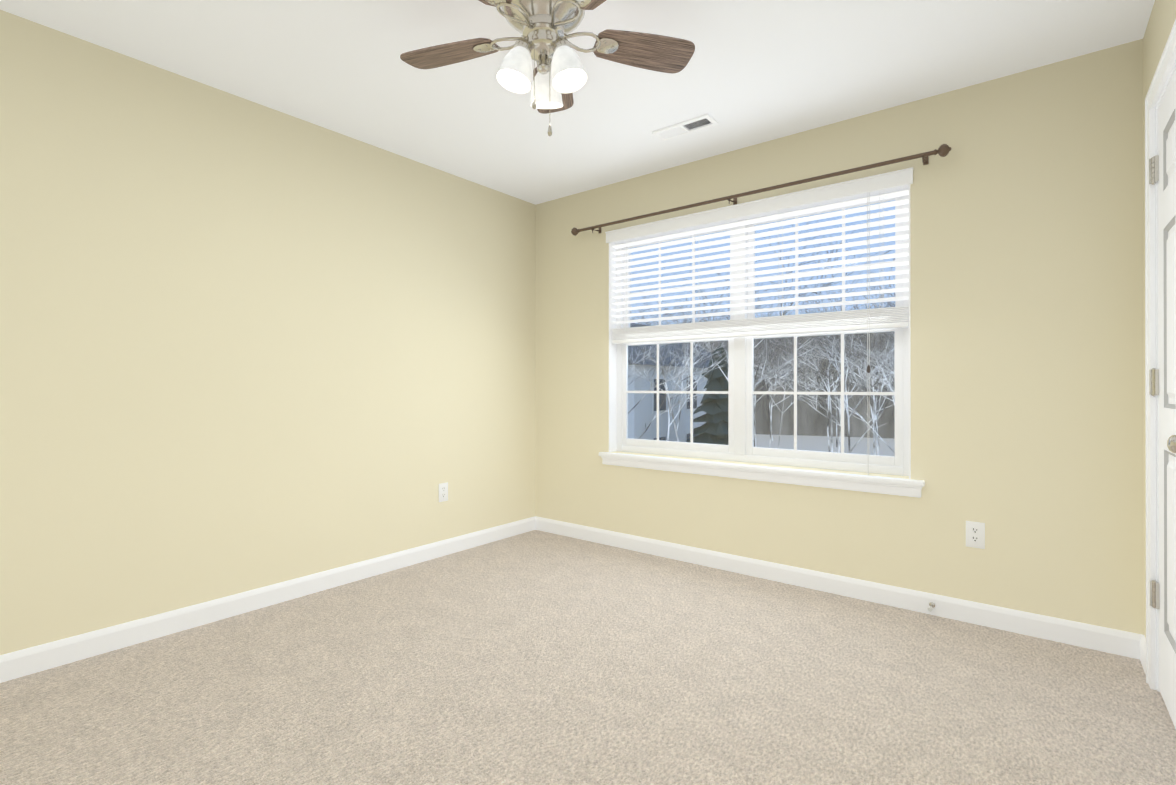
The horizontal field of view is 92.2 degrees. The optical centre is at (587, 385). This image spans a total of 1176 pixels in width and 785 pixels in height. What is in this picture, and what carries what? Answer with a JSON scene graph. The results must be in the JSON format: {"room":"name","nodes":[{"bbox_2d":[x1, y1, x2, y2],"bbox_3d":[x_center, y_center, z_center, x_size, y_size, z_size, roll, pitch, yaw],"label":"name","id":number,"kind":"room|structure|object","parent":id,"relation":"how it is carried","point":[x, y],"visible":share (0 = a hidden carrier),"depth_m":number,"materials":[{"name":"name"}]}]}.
{"room":"empty bedroom","nodes":[
{"label":"empty bedroom","id":0,"kind":"room"},
{"bbox_2d":[0,10,535,654],"bbox_3d":[-1.655,-0.144,2.776,0.140,2.440,4.170,0,0,38],"label":"wall","id":1,"kind":"structure","parent":0,"point":[246,344],"depth_m":2.62,"materials":[{"name":"beige paint"}]},
{"bbox_2d":[0,516,535,682],"bbox_3d":[-1.595,1.028,2.726,0.014,0.095,3.890,0,0,38],"label":"baseboard","id":2,"kind":"structure","parent":1,"relation":"attached to","point":[29,661],"depth_m":2.60,"materials":[{"name":"white wood"}]},
{"bbox_2d":[439,482,447,501],"bbox_3d":[-0.917,0.678,3.590,0.007,0.117,0.072,0,0,38],"label":"electrical outlet","id":3,"kind":"object","parent":1,"relation":"attached to","point":[443,491],"visible":1,"depth_m":3.59,"materials":[{"name":"white plastic"}]},
{"bbox_2d":[0,0,1154,204],"bbox_3d":[-0.310,-1.416,1.718,3.565,0.100,4.170,0,0,38],"label":"ceiling","id":4,"kind":"structure","parent":0,"point":[753,72],"depth_m":2.41,"materials":[{"name":"white paint"}]},
{"bbox_2d":[400,0,694,135],"bbox_3d":[-0.172,-1.095,1.889,1.062,0.542,1.022,0,0,38],"label":"ceiling fan","id":5,"kind":"object","parent":4,"relation":"hanging from","point":[546,28],"visible":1,"depth_m":1.93,"materials":[{"name":"brown wood"}]},
{"bbox_2d":[652,114,718,140],"bbox_3d":[0.510,-1.357,2.987,0.330,0.011,0.125,0,0,38],"label":"ceiling vent","id":6,"kind":"object","parent":4,"relation":"in","point":[686,127],"visible":1,"depth_m":2.98,"materials":[{"name":"white metal"}]},
{"bbox_2d":[0,530,1175,784],"bbox_3d":[-0.310,1.124,1.713,3.565,0.100,4.170,0,0,38],"label":"floor","id":7,"kind":"structure","parent":0,"point":[536,658],"depth_m":1.97,"materials":[{"name":"carpet"}]},
{"bbox_2d":[535,39,1143,634],"bbox_3d":[0.938,-0.143,3.297,3.285,2.440,0.140,0,0,38],"label":"wall","id":8,"kind":"structure","parent":0,"point":[1027,369],"depth_m":2.57,"materials":[{"name":"beige paint"}]},
{"bbox_2d":[609,184,910,478],"bbox_3d":[0.889,-0.288,3.337,1.798,1.478,0.137,0,0,38],"label":"window","id":9,"kind":"structure","parent":8,"relation":"in","point":[740,392],"depth_m":3.32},
{"bbox_2d":[605,167,913,474],"bbox_3d":[0.861,-0.292,3.301,1.828,1.498,0.090,0,0,38],"label":"window blind","id":10,"kind":"object","parent":9,"relation":"attached to","point":[867,319],"visible":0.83,"depth_m":3.16,"materials":[{"name":"white plastic"}]},
{"bbox_2d":[571,144,950,235],"bbox_3d":[0.779,-1.062,3.263,2.232,0.061,0.113,0,0,38],"label":"curtain rod","id":11,"kind":"object","parent":8,"relation":"attached to","point":[943,150],"visible":0.98,"depth_m":3.00,"materials":[{"name":"brown metal"}]},
{"bbox_2d":[599,452,924,497],"bbox_3d":[0.860,0.493,3.295,1.915,0.082,0.126,0,0,38],"label":"window sill","id":12,"kind":"structure","parent":8,"relation":"attached to","point":[885,485],"depth_m":3.10,"materials":[{"name":"white wood"}]},
{"bbox_2d":[536,516,1145,667],"bbox_3d":[0.902,1.029,3.225,3.255,0.095,0.014,0,0,38],"label":"baseboard","id":13,"kind":"structure","parent":8,"relation":"attached to","point":[1123,643],"depth_m":2.77,"materials":[{"name":"white wood"}]},
{"bbox_2d":[927,602,934,611],"bbox_3d":[1.590,1.029,2.624,0.026,0.026,0.076,0,0,38],"label":"door stop","id":14,"kind":"object","parent":13,"relation":"attached to","point":[931,607],"visible":1,"depth_m":2.63,"materials":[{"name":"white rubber"}]},
{"bbox_2d":[966,521,984,548],"bbox_3d":[1.751,0.675,2.560,0.072,0.117,0.007,0,0,38],"label":"electrical outlet","id":15,"kind":"object","parent":8,"relation":"attached to","point":[975,534],"visible":1,"depth_m":2.56,"materials":[{"name":"white plastic"}]},
{"bbox_2d":[1143,0,1175,637],"bbox_3d":[1.168,-0.149,0.549,0.480,2.440,4.170,0,0,38],"label":"wall","id":16,"kind":"structure","parent":0,"point":[1161,21],"depth_m":2.10,"materials":[{"name":"beige paint"}]},
{"bbox_2d":[1145,19,1175,728],"bbox_3d":[1.803,0.016,1.677,0.199,2.116,0.867,0,0,38],"label":"door","id":17,"kind":"structure","parent":16,"relation":"in","point":[1160,262],"depth_m":1.93,"materials":[{"name":"white wood"}]},
{"label":"outside","id":18,"kind":"structure","parent":0,"visible":0},
{"bbox_2d":[755,434,894,455],"bbox_3d":[28.783,4.912,68.716,200.000,0.200,136.090,0,0,38],"label":"ground","id":19,"kind":"structure","parent":18,"point":[883,447],"depth_m":46.46,"materials":[{"name":"white snow"}]},
{"bbox_2d":[628,323,710,441],"bbox_3d":[1.585,0.633,30.373,9.400,8.200,10.600,0,0,38],"label":"house","id":20,"kind":"structure","parent":19,"relation":"on","point":[650,432],"depth_m":25.53,"materials":[{"name":"grey"}]},
{"bbox_2d":[686,343,727,444],"bbox_3d":[5.572,1.460,24.116,3.594,6.519,3.487,0,0,38],"label":"evergreen","id":21,"kind":"object","parent":19,"relation":"on","point":[714,399],"depth_m":23.73,"materials":[{"name":"green plant"}]},
{"bbox_2d":[628,222,894,454],"bbox_3d":[5.767,-2.297,41.298,46.446,14.119,40.547,0,0,38],"label":"trees","id":22,"kind":"object","parent":19,"relation":"on","point":[847,369],"depth_m":28.20,"materials":[{"name":"grey plant"}]},
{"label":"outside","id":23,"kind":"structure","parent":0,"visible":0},
{"bbox_2d":[641,320,894,438],"bbox_3d":[8.145,-8.261,33.524,86.779,26.000,52.933,0,0,38],"label":"building","id":24,"kind":"structure","parent":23,"point":[818,430],"depth_m":53.55,"materials":[{"name":"grey"}]}
]}

